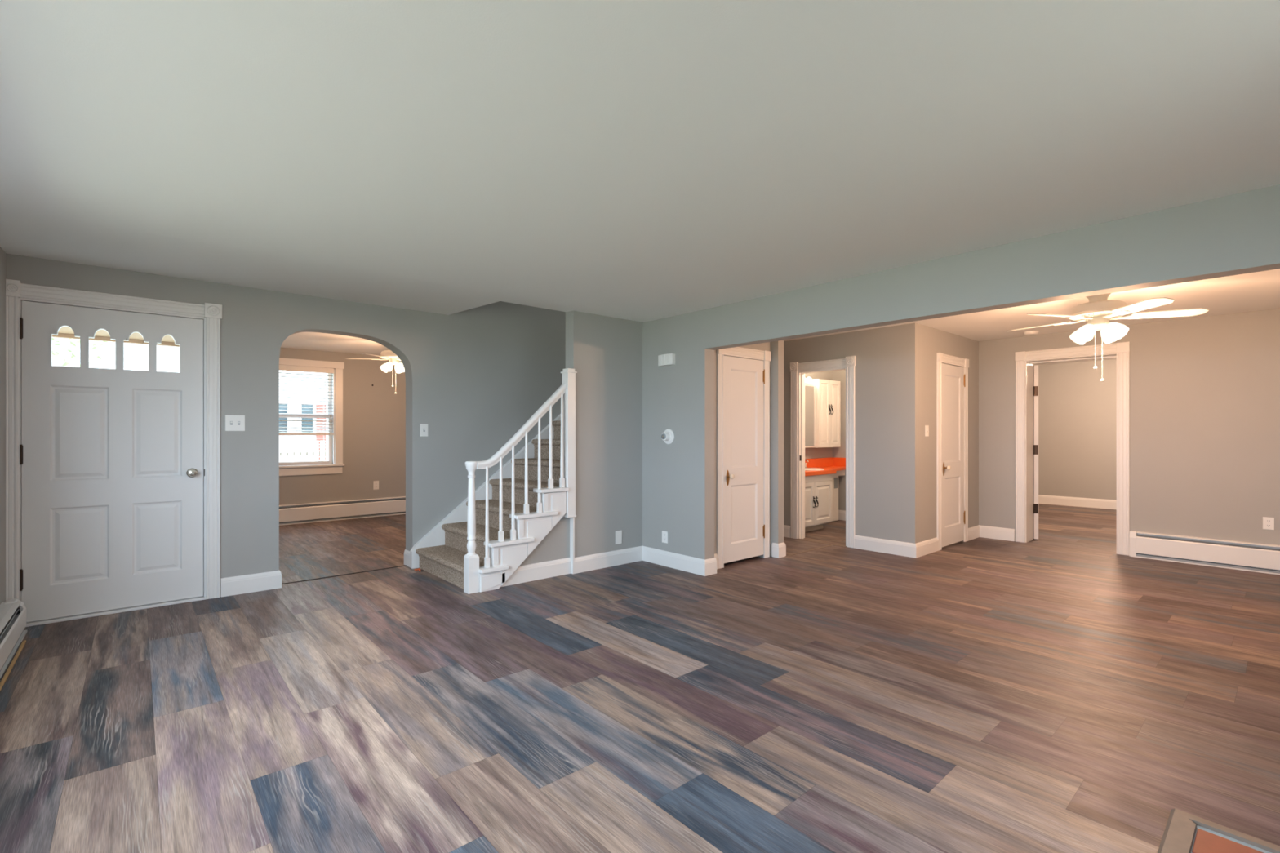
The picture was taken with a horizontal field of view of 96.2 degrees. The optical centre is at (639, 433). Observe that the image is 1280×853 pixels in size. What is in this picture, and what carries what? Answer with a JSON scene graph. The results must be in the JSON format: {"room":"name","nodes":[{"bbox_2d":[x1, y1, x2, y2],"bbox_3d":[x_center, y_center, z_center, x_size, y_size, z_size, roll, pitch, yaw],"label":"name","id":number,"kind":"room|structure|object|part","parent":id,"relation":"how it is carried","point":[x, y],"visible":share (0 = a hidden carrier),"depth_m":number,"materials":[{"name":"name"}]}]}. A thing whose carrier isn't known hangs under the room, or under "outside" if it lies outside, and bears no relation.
{"room":"living room","nodes":[
{"label":"living room","id":0,"kind":"room"},
{"bbox_2d":[0,246,6,604],"bbox_3d":[-2.072,0.010,1.348,0.122,2.420,6.160,0,0,-41],"label":"wall","id":1,"kind":"structure","parent":0,"point":[2,254],"depth_m":3.48,"materials":[{"name":"grey paint"}]},
{"bbox_2d":[0,598,26,680],"bbox_3d":[-2.285,1.117,1.763,0.104,0.206,4.665,0,0,-41],"label":"baseboard heater","id":2,"kind":"object","parent":1,"relation":"attached to","point":[12,621],"visible":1,"depth_m":3.21,"materials":[{"name":"white metal"}]},
{"bbox_2d":[6,253,565,596],"bbox_3d":[-1.786,-1.130,5.578,6.130,4.700,0.178,0,0,-41],"label":"wall","id":3,"kind":"structure","parent":0,"point":[477,375],"depth_m":5.16,"materials":[{"name":"grey paint"}]},
{"bbox_2d":[19,300,204,622],"bbox_3d":[-3.542,0.181,3.907,0.932,2.030,0.116,0,0,-41],"label":"door","id":4,"kind":"structure","parent":3,"relation":"in","point":[112,460],"depth_m":3.89,"materials":[{"name":"white paint"}]},
{"bbox_3d":[-3.232,0.288,4.149,0.066,0.066,0.071,0,0,-41],"label":"knob","id":5,"kind":"part","parent":4,"relation":"part of","materials":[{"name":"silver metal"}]},
{"bbox_2d":[5,279,222,612],"bbox_3d":[-3.559,0.133,3.962,1.088,2.174,0.154,0,0,-41],"label":"door frame","id":6,"kind":"structure","parent":3,"relation":"attached to","point":[15,290],"depth_m":3.89,"materials":[{"name":"white paint"}]},
{"bbox_2d":[225,414,244,431],"bbox_3d":[-3.055,-0.076,4.335,0.122,0.120,0.017,0,0,-41],"label":"light switch","id":7,"kind":"object","parent":3,"relation":"attached to","point":[233,423],"visible":1,"depth_m":4.33,"materials":[{"name":"white plastic"}]},
{"bbox_2d":[221,570,281,596],"bbox_3d":[-2.975,1.151,4.406,0.388,0.137,0.016,0,0,-41],"label":"baseboard","id":8,"kind":"structure","parent":3,"relation":"attached to","point":[234,585],"depth_m":4.39,"materials":[{"name":"white paint"}]},
{"bbox_2d":[404,549,409,567],"bbox_3d":[-2.125,1.151,5.270,0.016,0.137,0.194,0,0,-41],"label":"baseboard","id":9,"kind":"structure","parent":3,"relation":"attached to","point":[406,553],"depth_m":5.28,"materials":[{"name":"white paint"}]},
{"bbox_2d":[420,423,427,436],"bbox_3d":[-1.981,-0.028,5.276,0.072,0.116,0.017,0,0,-41],"label":"light switch","id":10,"kind":"object","parent":3,"relation":"attached to","point":[424,427],"visible":1,"depth_m":5.28,"materials":[{"name":"white plastic"}]},
{"bbox_2d":[280,332,389,355],"bbox_3d":[-3.129,-1.235,6.806,3.170,0.190,3.640,0,0,-41],"label":"ceiling","id":11,"kind":"structure","parent":0,"point":[318,341],"depth_m":7.35,"materials":[{"name":"paint"}]},
{"bbox_2d":[345,349,404,394],"bbox_3d":[-3.027,-0.809,7.016,1.066,0.663,1.065,0,0,-15],"label":"ceiling fan","id":12,"kind":"object","parent":11,"relation":"hanging from","point":[393,358],"visible":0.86,"depth_m":6.92,"materials":[{"name":"white"}]},
{"bbox_3d":[-3.362,-0.901,6.961,0.386,0.028,0.118,0,0,-6],"label":"blade","id":13,"kind":"part","parent":12,"relation":"part of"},
{"bbox_3d":[-3.113,-0.797,7.020,0.116,0.115,0.105,0,0,-15],"label":"lamp shade","id":14,"kind":"part","parent":12,"relation":"part of","materials":[{"name":"white glass"}]},
{"bbox_3d":[-3.020,-0.797,6.886,0.105,0.115,0.116,0,0,-15],"label":"lamp shade","id":15,"kind":"part","parent":12,"relation":"part of","materials":[{"name":"white glass"}]},
{"bbox_3d":[-2.978,-0.797,7.113,0.104,0.116,0.116,0,0,-15],"label":"lamp shade","id":16,"kind":"part","parent":12,"relation":"part of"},
{"bbox_3d":[-2.885,-0.797,6.979,0.116,0.116,0.104,0,0,-15],"label":"lamp shade","id":17,"kind":"part","parent":12,"relation":"part of","materials":[{"name":"white glass"}]},
{"bbox_2d":[279,347,405,505],"bbox_3d":[-4.315,-0.030,8.159,3.170,2.500,0.160,0,0,-41],"label":"wall","id":18,"kind":"structure","parent":0,"point":[374,417],"depth_m":8.32,"materials":[{"name":"grey paint"}]},
{"bbox_2d":[279,357,344,475],"bbox_3d":[-4.666,-0.215,7.824,1.130,1.570,0.202,0,0,-41],"label":"window","id":19,"kind":"structure","parent":18,"relation":"in","point":[335,441],"depth_m":8.07,"materials":[{"name":"white paint"}]},
{"bbox_3d":[-4.678,0.090,7.838,0.868,0.690,0.035,0,0,-41],"label":"sash","id":20,"kind":"part","parent":19,"relation":"part of","materials":[{"name":"white plastic"}]},
{"bbox_2d":[279,364,333,435],"bbox_3d":[-4.640,-0.436,7.794,0.880,0.936,0.066,0,0,-41],"label":"window blind","id":21,"kind":"object","parent":19,"relation":"attached to","point":[291,368],"visible":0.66,"depth_m":7.86,"materials":[{"name":"white paint"}]},
{"bbox_3d":[-4.645,0.015,7.800,0.864,0.034,0.050,0,0,-41],"label":"rail","id":22,"kind":"part","parent":21,"relation":"part of","materials":[{"name":"white paint"}]},
{"bbox_3d":[-4.705,-0.552,7.868,0.868,0.684,0.035,0,0,-41],"label":"sash","id":23,"kind":"part","parent":19,"relation":"part of","materials":[{"name":"white plastic"}]},
{"bbox_2d":[279,496,405,525],"bbox_3d":[-4.238,1.088,8.079,2.880,0.264,0.064,0,0,-41],"label":"baseboard heater","id":24,"kind":"object","parent":18,"relation":"attached to","point":[297,513],"visible":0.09,"depth_m":8.07,"materials":[{"name":"white metal"}]},
{"bbox_2d":[373,480,378,489],"bbox_3d":[-3.874,0.765,8.435,0.076,0.125,0.008,0,0,-41],"label":"wall outlet","id":25,"kind":"object","parent":18,"relation":"attached to","point":[375,483],"visible":1,"depth_m":8.43,"materials":[{"name":"white plastic"}]},
{"bbox_2d":[520,310,642,565],"bbox_3d":[0.071,-1.130,5.645,3.250,4.700,0.125,0,0,-41],"label":"wall","id":26,"kind":"structure","parent":0,"point":[605,352],"depth_m":5.22,"materials":[{"name":"grey paint"}]},
{"bbox_2d":[500,546,642,586],"bbox_3d":[-0.542,1.151,5.034,1.493,0.137,0.046,0,0,-41],"label":"baseboard","id":27,"kind":"structure","parent":26,"relation":"attached to","point":[611,558],"depth_m":4.99,"materials":[{"name":"white paint"}]},
{"bbox_2d":[569,516,574,573],"bbox_3d":[-0.591,0.970,4.995,0.017,0.500,0.054,0,0,-41],"label":"strip","id":28,"kind":"object","parent":26,"relation":"attached to","point":[571,519],"visible":0.79,"depth_m":4.98,"materials":[{"name":"white paint"}]},
{"bbox_2d":[615,530,622,544],"bbox_3d":[-0.198,0.965,5.322,0.074,0.122,0.006,0,0,-41],"label":"blank plate","id":29,"kind":"object","parent":26,"relation":"attached to","point":[618,533],"visible":1,"depth_m":5.32,"materials":[{"name":"white plastic"}]},
{"bbox_2d":[0,503,1279,852],"bbox_3d":[1.443,1.250,6.818,12.640,0.060,9.750,0,0,-41],"label":"floor","id":30,"kind":"structure","parent":0,"point":[1059,691],"depth_m":2.53,"materials":[{"name":"brown wood"}]},
{"bbox_2d":[0,640,26,691],"bbox_3d":[-2.141,1.213,1.700,0.014,0.014,4.380,0,0,-41],"label":"wood strip","id":31,"kind":"object","parent":30,"relation":"on","point":[15,659],"visible":1,"depth_m":2.99,"materials":[{"name":"brown wood"}]},
{"bbox_2d":[25,595,206,626],"bbox_3d":[-3.589,1.202,3.963,0.942,0.036,0.172,0,0,-41],"label":"threshold","id":32,"kind":"object","parent":30,"relation":"on","point":[197,598],"visible":0.41,"depth_m":3.88,"materials":[{"name":"white wood"}]},
{"bbox_2d":[281,564,406,584],"bbox_3d":[-2.529,1.218,4.954,1.030,0.004,0.015,0,0,-41],"label":"floor strip","id":33,"kind":"object","parent":30,"relation":"on","point":[405,565],"visible":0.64,"depth_m":4.93,"materials":[{"name":"brown wood"}]},
{"bbox_2d":[409,368,577,594],"bbox_3d":[-0.730,0.141,5.581,2.538,2.159,1.209,0,0,-41],"label":"staircase","id":34,"kind":"structure","parent":30,"relation":"on","point":[482,542],"depth_m":4.86,"materials":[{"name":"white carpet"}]},
{"bbox_3d":[-1.293,1.075,4.410,0.088,0.290,0.088,0,0,-41],"label":"newel post","id":35,"kind":"part","parent":34,"relation":"part of","materials":[{"name":"white paint"}]},
{"bbox_3d":[-0.943,-0.076,4.693,0.841,0.705,0.064,0,0,-41],"label":"handrail","id":36,"kind":"part","parent":34,"relation":"part of","materials":[{"name":"white paint"}]},
{"bbox_3d":[-0.615,0.091,4.967,0.080,1.247,0.090,0,0,-41],"label":"newel post","id":37,"kind":"part","parent":34,"relation":"part of","materials":[{"name":"white paint"}]},
{"bbox_2d":[804,474,832,532],"bbox_3d":[2.018,0.870,7.227,0.824,0.700,0.464,0,0,-41],"label":"vanity cabinet","id":38,"kind":"object","parent":30,"relation":"on","point":[818,488],"visible":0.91,"depth_m":7.15,"materials":[{"name":"white wood"}]},
{"bbox_3d":[1.994,0.865,6.948,0.390,0.520,0.019,0,0,-41],"label":"door","id":39,"kind":"part","parent":38,"relation":"part of","materials":[{"name":"white wood"}]},
{"bbox_3d":[2.145,0.559,7.082,0.824,0.078,0.018,0,0,-41],"label":"rail","id":40,"kind":"part","parent":38,"relation":"part of","materials":[{"name":"white wood"}]},
{"bbox_3d":[2.298,0.865,7.215,0.410,0.520,0.019,0,0,-41],"label":"door","id":41,"kind":"part","parent":38,"relation":"part of","materials":[{"name":"white wood"}]},
{"bbox_2d":[804,457,845,476],"bbox_3d":[2.299,0.468,7.475,1.589,0.245,0.465,0,0,-41],"label":"countertop","id":42,"kind":"structure","parent":38,"relation":"on","point":[835,466],"depth_m":7.88,"materials":[{"name":"orange laminate"}]},
{"bbox_2d":[804,467,824,471],"bbox_3d":[2.159,0.460,7.306,0.410,0.014,0.328,0,0,-41],"label":"sink basin","id":43,"kind":"object","parent":42,"relation":"in","point":[806,468],"visible":0.76,"depth_m":7.22,"materials":[{"name":"white ceramic"}]},
{"bbox_2d":[795,538,846,546],"bbox_3d":[2.011,1.218,6.386,0.045,0.005,0.610,0,0,-41],"label":"floor strip","id":44,"kind":"object","parent":30,"relation":"on","point":[796,539],"visible":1,"depth_m":6.38,"materials":[{"name":"beige wood"}]},
{"bbox_2d":[1157,808,1279,852],"bbox_3d":[1.433,1.208,1.098,1.403,0.021,0.762,0,0,-41],"label":"tiled hearth","id":45,"kind":"object","parent":30,"relation":"on","point":[1184,832],"visible":1,"depth_m":1.70,"materials":[{"name":"orange tile"}]},
{"bbox_2d":[0,0,1279,341],"bbox_3d":[1.023,-1.169,3.978,8.240,0.221,6.032,0,0,-41],"label":"ceiling","id":46,"kind":"structure","parent":0,"point":[642,161],"depth_m":2.07,"materials":[{"name":"paint"}]},
{"bbox_2d":[1023,330,1038,335],"bbox_3d":[4.168,-1.063,6.122,0.132,0.036,0.132,0,0,-41],"label":"smoke detector","id":47,"kind":"object","parent":46,"relation":"attached to","point":[1030,332],"visible":1,"depth_m":6.08,"materials":[{"name":"white plastic"}]},
{"bbox_2d":[1006,293,1208,382],"bbox_3d":[3.285,-0.725,4.149,1.145,0.713,1.146,0,0,-41],"label":"ceiling fan","id":48,"kind":"object","parent":46,"relation":"hanging from","point":[1098,311],"visible":0.97,"depth_m":4.01,"materials":[{"name":"white wood"}]},
{"bbox_3d":[3.074,-0.824,4.447,0.127,0.030,0.415,0,0,-32],"label":"blade","id":49,"kind":"part","parent":48,"relation":"part of","materials":[{"name":"white wood"}]},
{"bbox_3d":[2.901,-0.824,4.019,0.415,0.030,0.127,0,0,-14],"label":"blade","id":50,"kind":"part","parent":48,"relation":"part of","materials":[{"name":"white wood"}]},
{"bbox_3d":[3.248,-0.713,4.234,0.113,0.124,0.125,0,0,-41],"label":"lamp shade","id":51,"kind":"part","parent":48,"relation":"part of","materials":[{"name":"white glass"}]},
{"bbox_3d":[3.162,-0.713,4.081,0.125,0.124,0.113,0,0,-41],"label":"lamp shade","id":52,"kind":"part","parent":48,"relation":"part of","materials":[{"name":"white glass"}]},
{"bbox_3d":[3.176,-0.725,4.083,0.073,0.072,0.052,0,0,-41],"label":"bulb","id":53,"kind":"part","parent":48,"relation":"part of","materials":[{"name":"white glass"}]},
{"bbox_3d":[3.308,-0.577,4.111,0.002,0.375,0.003,0,0,-41],"label":"pull chain","id":54,"kind":"part","parent":48,"relation":"part of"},
{"bbox_3d":[3.401,-0.712,4.148,0.125,0.125,0.112,0,0,-41],"label":"lamp shade","id":55,"kind":"part","parent":48,"relation":"part of","materials":[{"name":"white glass"}]},
{"bbox_3d":[3.315,-0.712,3.995,0.112,0.125,0.125,0,0,-41],"label":"lamp shade","id":56,"kind":"part","parent":48,"relation":"part of","materials":[{"name":"white glass"}]},
{"bbox_3d":[3.254,-0.824,3.723,0.127,0.030,0.415,0,0,4],"label":"blade","id":57,"kind":"part","parent":48,"relation":"part of","materials":[{"name":"white wood"}]},
{"bbox_3d":[3.646,-0.824,3.967,0.415,0.030,0.127,0,0,22],"label":"blade","id":58,"kind":"part","parent":48,"relation":"part of","materials":[{"name":"white wood"}]},
{"bbox_2d":[714,342,770,557],"bbox_3d":[0.905,0.020,5.422,0.950,2.400,0.100,0,0,-41],"label":"wall","id":59,"kind":"structure","parent":0,"point":[763,346],"depth_m":5.16,"materials":[{"name":"grey paint"}]},
{"bbox_2d":[714,553,718,568],"bbox_3d":[0.642,1.151,5.114,0.150,0.137,0.016,0,0,-41],"label":"baseboard","id":60,"kind":"structure","parent":59,"relation":"attached to","point":[716,557],"depth_m":5.15,"materials":[{"name":"white paint"}]},
{"bbox_2d":[716,346,770,568],"bbox_3d":[0.990,0.208,5.412,0.773,2.024,0.027,0,0,-41],"label":"door frame","id":61,"kind":"structure","parent":59,"relation":"attached to","point":[765,356],"depth_m":5.20,"materials":[{"name":"white paint"}]},
{"bbox_2d":[724,355,764,563],"bbox_3d":[1.000,0.240,5.407,0.613,1.892,0.102,0,0,-41],"label":"door","id":62,"kind":"structure","parent":59,"relation":"in","point":[744,378],"depth_m":5.41,"materials":[{"name":"white paint"}]},
{"bbox_2d":[771,542,778,558],"bbox_3d":[1.332,1.151,5.643,0.016,0.137,0.081,0,0,-41],"label":"baseboard","id":63,"kind":"structure","parent":59,"relation":"attached to","point":[775,547],"depth_m":5.64,"materials":[{"name":"white paint"}]},
{"bbox_2d":[770,340,783,555],"bbox_3d":[1.127,0.020,5.959,0.092,2.400,0.795,0,0,-41],"label":"wall pillar","id":64,"kind":"structure","parent":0,"point":[776,347],"depth_m":5.66,"materials":[{"name":"grey paint"}]},
{"bbox_2d":[777,542,786,558],"bbox_3d":[1.394,1.151,5.654,0.124,0.137,0.016,0,0,-41],"label":"baseboard","id":65,"kind":"structure","parent":64,"relation":"attached to","point":[782,547],"depth_m":5.65,"materials":[{"name":"white paint"}]},
{"bbox_2d":[804,371,832,458],"bbox_3d":[2.107,0.020,7.692,1.592,2.400,0.112,0,0,-41],"label":"wall","id":66,"kind":"structure","parent":0,"point":[810,452],"depth_m":7.94,"materials":[{"name":"grey paint"}]},
{"bbox_2d":[804,377,812,384],"bbox_3d":[2.049,-0.705,7.484,0.650,0.090,0.122,0,0,-41],"label":"vanity light","id":67,"kind":"object","parent":66,"relation":"attached to","point":[807,380],"visible":0.27,"depth_m":7.60,"materials":[{"name":"white glass"}]},
{"bbox_3d":[2.240,-0.705,7.623,0.080,0.080,0.080,0,0,-41],"label":"bulb","id":68,"kind":"part","parent":67,"relation":"part of","materials":[{"name":"white glass"}]},
{"bbox_2d":[804,384,815,447],"bbox_3d":[2.033,-0.225,7.472,0.750,0.830,0.118,0,0,-41],"label":"mirror","id":69,"kind":"object","parent":66,"relation":"attached to","point":[810,389],"visible":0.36,"depth_m":7.58,"materials":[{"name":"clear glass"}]},
{"bbox_2d":[808,378,839,448],"bbox_3d":[2.548,-0.265,7.879,0.550,0.920,0.186,0,0,-41],"label":"upper cabinet","id":70,"kind":"object","parent":66,"relation":"attached to","point":[827,392],"visible":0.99,"depth_m":7.80,"materials":[{"name":"white wood"}]},
{"bbox_3d":[2.481,-0.265,7.747,0.270,0.914,0.019,0,0,-41],"label":"door","id":71,"kind":"part","parent":70,"relation":"part of","materials":[{"name":"white wood"}]},
{"bbox_3d":[2.687,-0.265,7.928,0.270,0.914,0.019,0,0,-41],"label":"door","id":72,"kind":"part","parent":70,"relation":"part of","materials":[{"name":"white wood"}]},
{"bbox_2d":[804,457,845,467],"bbox_3d":[2.224,0.406,7.561,1.589,0.123,0.237,0,0,-41],"label":"backsplash","id":73,"kind":"structure","parent":66,"relation":"attached to","point":[832,461],"depth_m":8.01,"materials":[{"name":"orange laminate"}]},
{"bbox_2d":[831,475,838,521],"bbox_3d":[2.572,0.886,7.910,0.338,0.643,0.171,0,0,-41],"label":"wall heater","id":74,"kind":"object","parent":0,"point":[835,479],"visible":0.2,"depth_m":7.91,"materials":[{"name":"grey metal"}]},
{"bbox_2d":[783,323,920,543],"bbox_3d":[2.035,0.020,6.476,0.120,2.400,2.145,0,0,-41],"label":"wall","id":75,"kind":"structure","parent":0,"point":[887,367],"depth_m":5.88,"materials":[{"name":"grey paint"}]},
{"bbox_2d":[783,524,791,537],"bbox_3d":[1.668,1.151,6.792,0.016,0.137,0.255,0,0,-41],"label":"baseboard","id":76,"kind":"structure","parent":75,"relation":"attached to","point":[787,529],"depth_m":6.72,"materials":[{"name":"white paint"}]},
{"bbox_2d":[790,355,855,547],"bbox_3d":[2.059,0.201,6.423,0.154,2.039,0.798,0,0,-41],"label":"door frame","id":77,"kind":"structure","parent":75,"relation":"attached to","point":[849,362],"depth_m":6.62,"materials":[{"name":"white paint"}]},
{"bbox_2d":[853,535,915,558],"bbox_3d":[2.490,1.151,5.855,0.016,0.137,0.643,0,0,-41],"label":"baseboard","id":78,"kind":"structure","parent":75,"relation":"attached to","point":[881,545],"depth_m":5.84,"materials":[{"name":"white paint"}]},
{"bbox_2d":[920,324,978,542],"bbox_3d":[3.346,0.020,6.279,1.592,2.400,0.120,0,0,-41],"label":"wall","id":79,"kind":"structure","parent":0,"point":[933,341],"depth_m":5.96,"materials":[{"name":"grey paint"}]},
{"bbox_2d":[915,537,937,558],"bbox_3d":[2.888,1.151,5.787,0.526,0.137,0.016,0,0,-41],"label":"baseboard","id":80,"kind":"structure","parent":79,"relation":"attached to","point":[929,546],"depth_m":5.77,"materials":[{"name":"white paint"}]},
{"bbox_2d":[924,425,928,436],"bbox_3d":[2.902,-0.023,5.799,0.078,0.110,0.017,0,0,-41],"label":"light switch","id":81,"kind":"object","parent":79,"relation":"attached to","point":[926,427],"visible":1,"depth_m":5.79,"materials":[{"name":"white plastic"}]},
{"bbox_2d":[936,352,968,551],"bbox_3d":[3.401,0.192,6.229,0.822,2.056,0.027,0,0,-41],"label":"door frame","id":82,"kind":"structure","parent":79,"relation":"attached to","point":[941,357],"depth_m":6.01,"materials":[{"name":"white paint"}]},
{"bbox_2d":[942,363,965,546],"bbox_3d":[3.412,0.233,6.225,0.655,1.935,0.102,0,0,-41],"label":"door","id":83,"kind":"structure","parent":79,"relation":"in","point":[953,378],"depth_m":6.25,"materials":[{"name":"white paint"}]},
{"bbox_2d":[968,524,979,541],"bbox_3d":[3.848,1.151,6.629,0.377,0.137,0.016,0,0,-41],"label":"baseboard","id":84,"kind":"structure","parent":79,"relation":"attached to","point":[974,531],"depth_m":6.62,"materials":[{"name":"white paint"}]},
{"bbox_2d":[642,184,1279,559],"bbox_3d":[1.614,0.010,3.800,0.122,2.420,4.685,0,0,-41],"label":"wall","id":85,"kind":"structure","parent":0,"point":[1237,233],"depth_m":3.64,"materials":[{"name":"grey paint"}]},
{"bbox_2d":[662,530,667,543],"bbox_3d":[0.228,0.955,5.282,0.008,0.108,0.074,0,0,-41],"label":"wall outlet","id":86,"kind":"object","parent":85,"relation":"attached to","point":[664,534],"visible":1,"depth_m":5.28,"materials":[{"name":"white plastic"}]},
{"bbox_2d":[657,353,675,366],"bbox_3d":[0.237,-0.667,5.234,0.058,0.098,0.186,0,0,-41],"label":"door chime","id":87,"kind":"object","parent":85,"relation":"attached to","point":[668,359],"visible":1,"depth_m":5.20,"materials":[{"name":"white plastic"}]},
{"bbox_2d":[661,429,674,444],"bbox_3d":[0.234,0.032,5.222,0.079,0.140,0.140,0,0,-41],"label":"thermostat","id":88,"kind":"object","parent":85,"relation":"attached to","point":[668,436],"visible":1,"depth_m":5.21,"materials":[{"name":"white plastic"}]},
{"bbox_2d":[642,546,705,576],"bbox_3d":[0.289,1.151,5.207,0.016,0.137,0.821,0,0,-41],"label":"baseboard","id":89,"kind":"structure","parent":85,"relation":"attached to","point":[696,566],"depth_m":5.17,"materials":[{"name":"white paint"}]},
{"bbox_2d":[704,557,716,576],"bbox_3d":[0.606,1.151,4.950,0.154,0.137,0.016,0,0,-41],"label":"baseboard","id":90,"kind":"structure","parent":85,"relation":"attached to","point":[711,563],"depth_m":4.95,"materials":[{"name":"white paint"}]},
{"bbox_2d":[832,308,1279,545],"bbox_3d":[4.362,-0.005,6.518,0.250,2.450,5.150,0,0,-41],"label":"wall","id":91,"kind":"structure","parent":0,"point":[1205,391],"depth_m":5.43,"materials":[{"name":"grey paint"}]},
{"bbox_2d":[838,510,845,520],"bbox_3d":[3.310,1.151,7.516,0.016,0.137,1.738,0,0,-41],"label":"baseboard","id":92,"kind":"structure","parent":91,"relation":"attached to","point":[842,513],"depth_m":8.05,"materials":[{"name":"white paint"}]},
{"bbox_2d":[978,524,1014,541],"bbox_3d":[4.100,1.151,6.615,0.016,0.137,0.370,0,0,-41],"label":"baseboard","id":93,"kind":"structure","parent":91,"relation":"attached to","point":[991,532],"depth_m":6.60,"materials":[{"name":"white paint"}]},
{"bbox_2d":[1033,364,1038,539],"bbox_3d":[4.687,0.216,6.870,0.048,1.983,0.754,0,0,28],"label":"door","id":94,"kind":"structure","parent":91,"relation":"in","point":[1035,366],"depth_m":6.55,"materials":[{"name":"white paint"}]},
{"bbox_2d":[1014,342,1129,555],"bbox_3d":[4.645,0.155,6.175,0.277,2.130,0.990,0,0,-41],"label":"door frame","id":95,"kind":"structure","parent":91,"relation":"attached to","point":[1122,348],"depth_m":6.24,"materials":[{"name":"white paint"}]},
{"bbox_2d":[1128,530,1279,574],"bbox_3d":[5.401,1.095,5.096,0.062,0.250,1.622,0,0,-41],"label":"baseboard heater","id":96,"kind":"object","parent":91,"relation":"attached to","point":[1222,553],"visible":1,"depth_m":5.28,"materials":[{"name":"white metal"}]},
{"bbox_2d":[1262,516,1274,529],"bbox_3d":[5.499,0.790,5.026,0.008,0.108,0.068,0,0,-41],"label":"wall outlet","id":97,"kind":"object","parent":91,"relation":"attached to","point":[1268,522],"visible":1,"depth_m":5.03,"materials":[{"name":"white plastic"}]},
{"bbox_2d":[1033,357,1116,365],"bbox_3d":[5.996,-1.230,7.884,4.388,0.100,5.250,0,0,-41],"label":"ceiling","id":98,"kind":"structure","parent":0,"point":[1116,357],"depth_m":9.53,"materials":[{"name":"paint"}]},
{"bbox_2d":[1038,359,1116,500],"bbox_3d":[5.984,-0.005,7.941,4.330,2.450,5.150,0,0,-41],"label":"wall","id":99,"kind":"structure","parent":0,"point":[1077,411],"depth_m":9.55,"materials":[{"name":"grey paint"}]},
{"bbox_2d":[1038,494,1116,509],"bbox_3d":[7.558,1.145,9.221,0.016,0.150,4.900,0,0,-41],"label":"baseboard","id":100,"kind":"structure","parent":99,"relation":"attached to","point":[1046,500],"depth_m":9.54,"materials":[{"name":"white paint"}]},
{"label":"outside","id":101,"kind":"structure","parent":0,"visible":0},
{"bbox_3d":[-6.593,1.620,7.519,80.000,0.200,100.000,0,0,-41],"label":"ground","id":102,"kind":"structure","parent":101,"visible":0},
{"bbox_2d":[52,337,110,367],"bbox_3d":[-14.127,-1.219,12.830,3.712,5.497,3.658,0,0,-41],"label":"tree","id":103,"kind":"object","parent":102,"relation":"on","point":[64,357],"visible":0.11,"depth_m":13.62,"materials":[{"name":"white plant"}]},
{"bbox_2d":[52,326,179,346],"bbox_3d":[-5.263,0.170,4.136,3.540,2.700,2.220,0,0,-41],"label":"porch","id":104,"kind":"object","parent":102,"relation":"on","point":[66,332],"visible":0.02,"depth_m":5.55,"materials":[{"name":"concrete"}]},
{"bbox_2d":[52,337,325,462],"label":"window","id":105,"kind":"structure","parent":102,"relation":"on","point":[167,357],"depth_m":17.07,"materials":[{"name":"white"}]},
{"bbox_2d":[279,440,325,462],"bbox_3d":[-7.888,0.845,12.408,7.700,1.350,0.060,0,0,-41],"label":"picket fence","id":106,"kind":"object","parent":102,"relation":"on","point":[310,453],"visible":0.07,"depth_m":12.73,"materials":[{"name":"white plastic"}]},
{"bbox_2d":[315,404,325,461],"bbox_3d":[-9.426,0.333,17.071,0.295,2.375,0.300,0,0,-41],"label":"brick pier","id":107,"kind":"structure","parent":102,"relation":"on","point":[319,437],"depth_m":16.93,"materials":[{"name":"white"}]},
{"bbox_2d":[325,373,328,461],"bbox_3d":[-4.887,-0.080,9.108,0.140,3.200,0.140,0,0,-41],"label":"porch post","id":108,"kind":"object","parent":102,"relation":"on","point":[326,436],"visible":0.02,"depth_m":9.06,"materials":[{"name":"white plastic"}]}
]}

